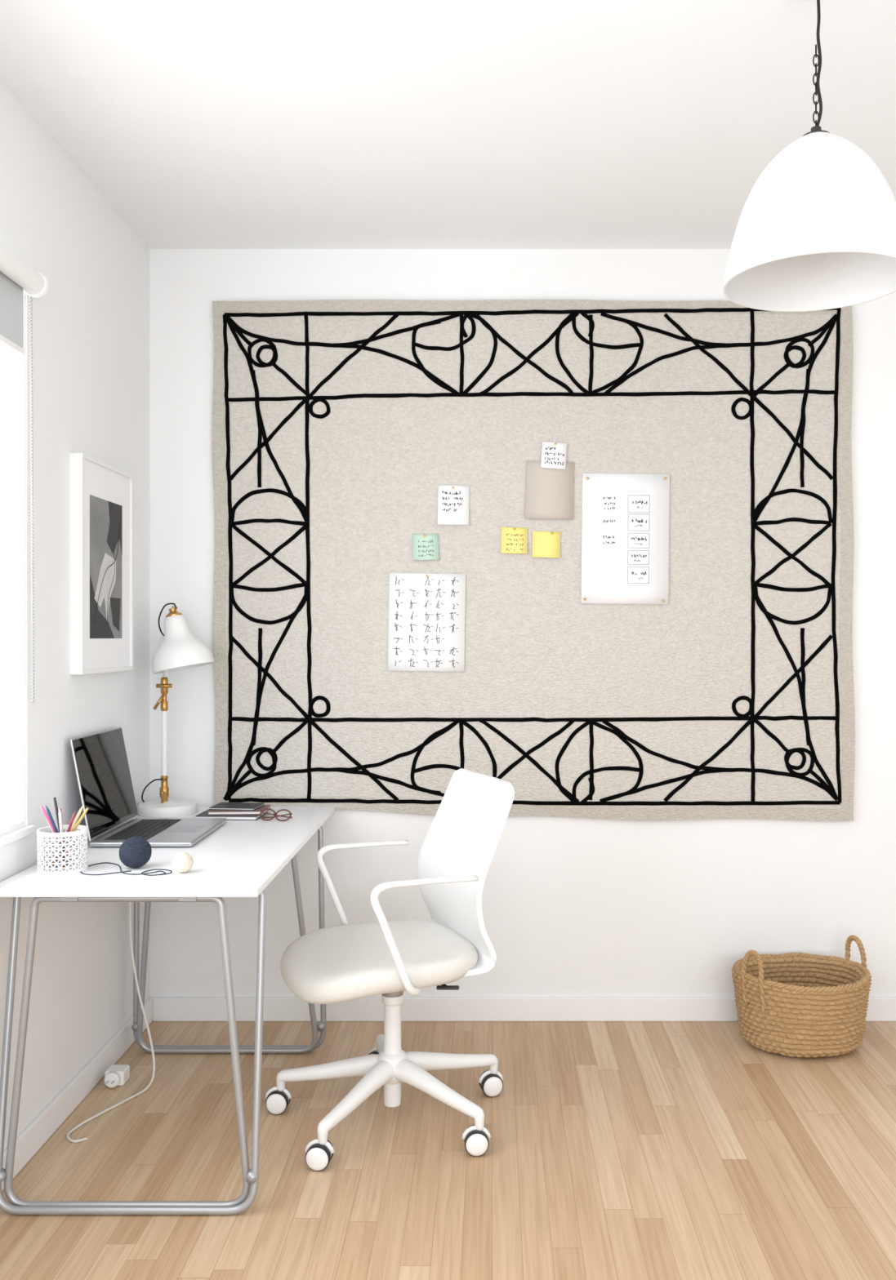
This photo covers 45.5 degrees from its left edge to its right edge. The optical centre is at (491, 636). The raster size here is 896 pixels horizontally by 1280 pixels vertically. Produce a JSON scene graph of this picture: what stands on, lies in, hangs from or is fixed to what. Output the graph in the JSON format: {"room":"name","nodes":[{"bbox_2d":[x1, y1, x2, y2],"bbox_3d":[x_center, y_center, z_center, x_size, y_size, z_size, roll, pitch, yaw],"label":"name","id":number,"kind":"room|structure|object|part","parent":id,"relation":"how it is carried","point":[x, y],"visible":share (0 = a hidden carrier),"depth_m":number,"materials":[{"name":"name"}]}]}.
{"room":"home office","nodes":[
{"label":"home office","id":0,"kind":"room"},
{"bbox_2d":[0,80,149,1151],"bbox_3d":[-1.265,-0.007,1.168,0.120,2.715,5.176,0,0,0],"label":"wall","id":1,"kind":"structure","parent":0,"point":[91,325],"depth_m":2.97,"materials":[{"name":"paint"}]},
{"bbox_2d":[0,294,25,835],"bbox_3d":[-1.220,-0.230,1.657,0.022,1.440,2.215,0,0,0],"label":"frame","id":2,"kind":"object","parent":1,"relation":"attached to","point":[20,822],"visible":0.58,"depth_m":2.76,"materials":[{"name":"paint"}]},
{"bbox_2d":[0,824,35,847],"bbox_3d":[-1.198,0.501,1.653,0.014,0.022,2.265,0,0,0],"label":"window sill","id":3,"kind":"structure","parent":1,"relation":"attached to","point":[12,837],"depth_m":2.68,"materials":[{"name":"paint"}]},
{"bbox_2d":[0,242,48,702],"bbox_3d":[-1.166,-0.379,1.625,0.078,1.097,2.250,0,0,0],"label":"roller blind","id":4,"kind":"object","parent":1,"relation":"attached to","point":[18,278],"visible":1,"depth_m":2.65,"materials":[{"name":"white fabric"}]},
{"bbox_3d":[-1.187,-0.720,1.610,0.009,0.016,2.180,0,0,0],"label":"rail","id":5,"kind":"part","parent":4,"relation":"part of","materials":[{"name":"white plastic"}]},
{"bbox_3d":[-1.178,-0.352,2.732,0.008,1.045,0.038,0,0,-17],"label":"bead chain","id":6,"kind":"part","parent":4,"relation":"part of","materials":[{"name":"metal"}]},
{"bbox_2d":[0,996,152,1191],"bbox_3d":[-1.198,1.309,1.228,0.014,0.082,5.056,0,0,0],"label":"baseboard","id":7,"kind":"structure","parent":1,"relation":"attached to","point":[46,1123],"depth_m":3.02,"materials":[{"name":"paint"}]},
{"bbox_2d":[69,453,133,674],"bbox_3d":[-1.187,-0.208,3.260,0.036,0.633,0.430,0,0,0],"label":"framed picture","id":8,"kind":"object","parent":1,"relation":"attached to","point":[101,494],"visible":1,"depth_m":3.19,"materials":[{"name":"paper"}]},
{"bbox_2d":[89,494,121,638],"bbox_3d":[-1.173,-0.205,3.250,0.001,0.420,0.270,0,0,0],"label":"print","id":9,"kind":"object","parent":8,"relation":"attached to","point":[105,510],"depth_m":3.24,"materials":[{"name":"paper"}]},
{"bbox_2d":[0,1021,895,1279],"bbox_3d":[0.522,1.400,1.228,3.695,0.100,5.296,0,0,0],"label":"floor","id":10,"kind":"structure","parent":0,"point":[616,1150],"depth_m":2.71,"materials":[{"name":"brown wood"}]},
{"bbox_2d":[103,1064,129,1088],"bbox_3d":[-1.135,1.326,3.212,0.060,0.048,0.097,0,0,0],"label":"power adapter","id":11,"kind":"object","parent":10,"relation":"on","point":[115,1075],"visible":1,"depth_m":3.20,"materials":[{"name":"white plastic"}]},
{"bbox_2d":[0,805,335,1214],"bbox_3d":[-0.867,0.972,3.116,0.653,0.755,1.271,0,0,0],"label":"desk","id":12,"kind":"object","parent":10,"relation":"on","point":[239,858],"visible":0.84,"depth_m":2.57,"materials":[{"name":"white laminate"}]},
{"bbox_2d":[36,797,88,875],"bbox_3d":[-1.093,0.504,2.715,0.122,0.181,0.122,0,0,0],"label":"pen cup","id":13,"kind":"object","parent":12,"relation":"on","point":[67,866],"visible":1,"depth_m":2.69,"materials":[{"name":"white plastic"}]},
{"bbox_2d":[80,862,171,875],"bbox_3d":[-0.937,0.594,2.699,0.253,0.003,0.126,0,0,25],"label":"strand","id":14,"kind":"object","parent":12,"relation":"on","point":[122,872],"visible":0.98,"depth_m":2.68,"materials":[{"name":"fabric"}]},
{"bbox_3d":[-0.859,0.980,2.524,0.581,0.737,0.041,0,0,0],"label":"leg frame","id":15,"kind":"part","parent":12,"relation":"part of","materials":[{"name":"grey metal"}]},
{"bbox_3d":[-0.861,0.980,2.555,0.626,0.737,0.148,0,0,0],"label":"leg frame","id":16,"kind":"part","parent":12,"relation":"part of","materials":[{"name":"grey metal"}]},
{"bbox_2d":[118,836,151,867],"bbox_3d":[-0.918,0.555,2.745,0.080,0.080,0.080,0,0,-12],"label":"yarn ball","id":17,"kind":"object","parent":12,"relation":"on","point":[134,851],"visible":1,"depth_m":2.72,"materials":[{"name":"blue fabric"}]},
{"bbox_2d":[69,727,226,846],"bbox_3d":[-1.017,0.440,3.203,0.344,0.304,0.405,0,0,0],"label":"laptop","id":18,"kind":"object","parent":12,"relation":"on","point":[100,762],"visible":0.97,"depth_m":3.17,"materials":[{"name":"metal"}]},
{"bbox_3d":[-1.159,0.433,3.203,0.061,0.289,0.405,0,0,0],"label":"lid","id":19,"kind":"part","parent":18,"relation":"part of","materials":[{"name":"metal"}]},
{"bbox_2d":[137,603,214,817],"bbox_3d":[-1.063,0.241,3.602,0.255,0.709,0.238,0,0,0],"label":"desk lamp","id":20,"kind":"object","parent":12,"relation":"on","point":[179,649],"depth_m":3.55,"materials":[{"name":"white metal"}]},
{"bbox_2d":[172,852,193,872],"bbox_3d":[-0.779,0.570,2.690,0.050,0.050,0.050,0,0,0],"label":"yarn ball","id":21,"kind":"object","parent":12,"relation":"on","point":[183,862],"visible":1,"depth_m":2.67,"materials":[{"name":"white fabric"}]},
{"bbox_3d":[-0.856,0.980,3.432,0.586,0.737,0.061,0,0,0],"label":"leg frame","id":22,"kind":"part","parent":12,"relation":"part of","materials":[{"name":"grey metal"}]},
{"bbox_3d":[-0.857,0.980,3.488,0.634,0.737,0.043,0,0,0],"label":"leg frame","id":23,"kind":"part","parent":12,"relation":"part of","materials":[{"name":"grey metal"}]},
{"bbox_2d":[195,802,270,820],"bbox_3d":[-0.854,0.579,3.539,0.219,0.033,0.168,0,0,0],"label":"stack","id":24,"kind":"object","parent":12,"relation":"on","point":[229,811],"visible":0.93,"depth_m":3.49,"materials":[{"name":"paper"}]},
{"bbox_2d":[259,808,292,821],"bbox_3d":[-0.701,0.577,3.468,0.106,0.036,0.068,0,0,0],"label":"eyeglasses","id":25,"kind":"object","parent":12,"relation":"on","point":[274,814],"visible":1,"depth_m":3.46,"materials":[{"name":"brown plastic"}]},
{"bbox_2d":[264,768,514,1171],"bbox_3d":[-0.292,0.877,3.019,0.707,0.946,0.673,0,0,0],"label":"office chair","id":26,"kind":"object","parent":10,"relation":"on","point":[346,962],"visible":1,"depth_m":2.97,"materials":[{"name":"white plastic"}]},
{"bbox_2d":[264,1086,291,1099],"bbox_3d":[-0.608,1.297,3.034,0.078,0.036,0.012,0,0,2],"label":"hood","id":27,"kind":"object","parent":26,"relation":"attached to","point":[282,1091],"depth_m":3.03,"materials":[{"name":"white plastic"}]},
{"bbox_2d":[304,1138,334,1154],"bbox_3d":[-0.439,1.297,2.716,0.078,0.036,0.012,0,0,6],"label":"hood","id":28,"kind":"object","parent":26,"relation":"attached to","point":[324,1144],"depth_m":2.71,"materials":[{"name":"white plastic"}]},
{"bbox_3d":[-0.456,1.234,3.018,0.316,0.112,0.060,0,0,6],"label":"leg","id":29,"kind":"part","parent":26,"relation":"part of","materials":[{"name":"white plastic"}]},
{"bbox_3d":[-0.364,1.234,2.844,0.059,0.112,0.316,0,0,28],"label":"leg","id":30,"kind":"part","parent":26,"relation":"part of","materials":[{"name":"white plastic"}]},
{"bbox_3d":[-0.382,0.780,3.219,0.289,0.311,0.091,0,0,-24],"label":"armrest","id":31,"kind":"part","parent":26,"relation":"part of","materials":[{"name":"white plastic"}]},
{"bbox_2d":[368,1047,376,1053],"bbox_3d":[-0.354,1.297,3.319,0.078,0.036,0.012,0,0,30],"label":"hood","id":32,"kind":"object","parent":26,"relation":"attached to","point":[373,1051],"depth_m":3.32,"materials":[{"name":"white plastic"}]},
{"bbox_2d":[280,920,477,1004],"bbox_3d":[-0.318,0.906,2.983,0.513,0.102,0.495,0,0,-24],"label":"seat cushion","id":33,"kind":"object","parent":26,"relation":"on","point":[346,962],"depth_m":2.87,"materials":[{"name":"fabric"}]},
{"bbox_3d":[-0.317,1.234,3.173,0.060,0.112,0.316,0,0,-12],"label":"leg","id":34,"kind":"part","parent":26,"relation":"part of","materials":[{"name":"white plastic"}]},
{"bbox_3d":[-0.186,0.780,2.778,0.289,0.311,0.091,0,0,-24],"label":"armrest","id":35,"kind":"part","parent":26,"relation":"part of","materials":[{"name":"white plastic"}]},
{"bbox_3d":[-0.145,1.234,2.885,0.316,0.112,0.059,0,0,40],"label":"leg","id":36,"kind":"part","parent":26,"relation":"part of","materials":[{"name":"white plastic"}]},
{"bbox_3d":[-0.117,0.931,2.832,0.060,0.007,0.020,0,0,0],"label":"lever knob","id":37,"kind":"part","parent":26,"relation":"part of","materials":[{"name":"plastic"}]},
{"bbox_3d":[-0.123,1.234,3.083,0.316,0.112,0.059,0,0,-28],"label":"leg","id":38,"kind":"part","parent":26,"relation":"part of","materials":[{"name":"white plastic"}]},
{"bbox_2d":[461,1125,490,1139],"bbox_3d":[-0.041,1.297,2.792,0.078,0.036,0.012,0,0,-5],"label":"hood","id":39,"kind":"object","parent":26,"relation":"attached to","point":[472,1130],"depth_m":2.78,"materials":[{"name":"white plastic"}]},
{"bbox_2d":[477,1070,503,1083],"bbox_3d":[-0.003,1.297,3.149,0.078,0.036,0.012,0,0,-15],"label":"hood","id":40,"kind":"object","parent":26,"relation":"attached to","point":[492,1076],"depth_m":3.14,"materials":[{"name":"white plastic"}]},
{"bbox_2d":[731,934,871,1057],"bbox_3d":[1.025,1.179,3.540,0.452,0.338,0.381,0,0,6],"label":"wicker basket","id":41,"kind":"object","parent":10,"relation":"on","point":[797,1005],"visible":1,"depth_m":3.41,"materials":[{"name":"beige wicker"}]},
{"bbox_2d":[0,0,895,248],"bbox_3d":[0.522,-1.415,1.228,3.695,0.100,5.296,0,0,0],"label":"ceiling","id":42,"kind":"structure","parent":0,"point":[203,124],"depth_m":2.77,"materials":[{"name":"paint"}]},
{"bbox_2d":[723,0,895,311],"bbox_3d":[0.668,-1.046,2.200,0.374,0.638,0.374,0,0,-17],"label":"pendant lamp","id":43,"kind":"object","parent":42,"relation":"hanging from","point":[815,229],"visible":1,"depth_m":2.10,"materials":[{"name":"metal"}]},
{"bbox_3d":[0.668,-0.878,2.200,0.374,0.302,0.374,0,0,0],"label":"lamp shade","id":44,"kind":"part","parent":43,"relation":"part of","materials":[{"name":"white metal"}]},
{"bbox_3d":[0.668,-1.130,2.200,0.012,0.183,0.009,0,0,-34],"label":"chain","id":45,"kind":"part","parent":43,"relation":"part of","materials":[{"name":"metal"}]},
{"bbox_3d":[0.672,-1.188,2.197,0.015,0.294,0.013,0,0,0],"label":"cord","id":46,"kind":"part","parent":43,"relation":"part of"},
{"bbox_2d":[149,248,895,997],"bbox_3d":[0.522,-0.007,3.816,3.695,2.715,0.120,0,0,0],"label":"wall","id":47,"kind":"structure","parent":0,"point":[571,906],"depth_m":3.76,"materials":[{"name":"paint"}]},
{"bbox_2d":[152,996,895,1021],"bbox_3d":[0.522,1.309,3.749,3.427,0.082,0.014,0,0,0],"label":"baseboard","id":48,"kind":"structure","parent":47,"relation":"attached to","point":[164,1008],"depth_m":3.74,"materials":[{"name":"paint"}]},
{"bbox_2d":[211,299,854,821],"bbox_3d":[0.144,-0.267,3.737,2.250,1.825,0.025,0,0,0],"label":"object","id":49,"kind":"object","parent":47,"relation":"attached to","point":[337,425],"visible":0.98,"depth_m":3.73,"materials":[{"name":"fabric"}]},
{"bbox_2d":[412,533,438,560],"bbox_3d":[-0.233,-0.313,3.729,0.094,0.094,0.006,0,0,0],"label":"sticky note","id":50,"kind":"object","parent":49,"relation":"attached to","point":[424,546],"visible":1,"depth_m":3.73,"materials":[{"name":"green paper"}]},
{"bbox_2d":[387,573,465,671],"bbox_3d":[-0.228,-0.050,3.728,0.272,0.346,0.006,0,0,0],"label":"sheet","id":51,"kind":"object","parent":49,"relation":"attached to","point":[426,632],"visible":1,"depth_m":3.73,"materials":[{"name":"paper"}]},
{"bbox_2d":[437,484,469,524],"bbox_3d":[-0.135,-0.460,3.727,0.112,0.140,0.006,0,0,0],"label":"note","id":52,"kind":"object","parent":49,"relation":"attached to","point":[452,500],"visible":1,"depth_m":3.73,"materials":[{"name":"paper"}]},
{"bbox_2d":[500,527,527,553],"bbox_3d":[0.078,-0.336,3.726,0.094,0.094,0.006,0,0,0],"label":"sticky note","id":53,"kind":"object","parent":49,"relation":"attached to","point":[513,540],"visible":1,"depth_m":3.73,"materials":[{"name":"yellow paper"}]},
{"bbox_2d":[532,531,560,558],"bbox_3d":[0.190,-0.322,3.725,0.100,0.094,0.006,0,0,0],"label":"sticky note","id":54,"kind":"object","parent":49,"relation":"attached to","point":[544,544],"visible":1,"depth_m":3.73,"materials":[{"name":"yellow paper"}]},
{"bbox_2d":[524,461,573,519],"bbox_3d":[0.201,-0.511,3.722,0.172,0.206,0.006,0,0,0],"label":"card","id":55,"kind":"object","parent":49,"relation":"attached to","point":[548,491],"visible":1,"depth_m":3.72,"materials":[{"name":"beige paper"}]},
{"bbox_2d":[540,441,566,469],"bbox_3d":[0.215,-0.632,3.720,0.092,0.098,0.006,0,0,0],"label":"note","id":56,"kind":"object","parent":49,"relation":"attached to","point":[553,454],"visible":1,"depth_m":3.72,"materials":[{"name":"paper"}]},
{"bbox_2d":[581,473,669,604],"bbox_3d":[0.466,-0.342,3.723,0.309,0.457,0.008,0,0,0],"label":"sheet","id":57,"kind":"object","parent":49,"relation":"attached to","point":[624,526],"visible":1,"depth_m":3.73,"materials":[{"name":"paper"}]}
]}

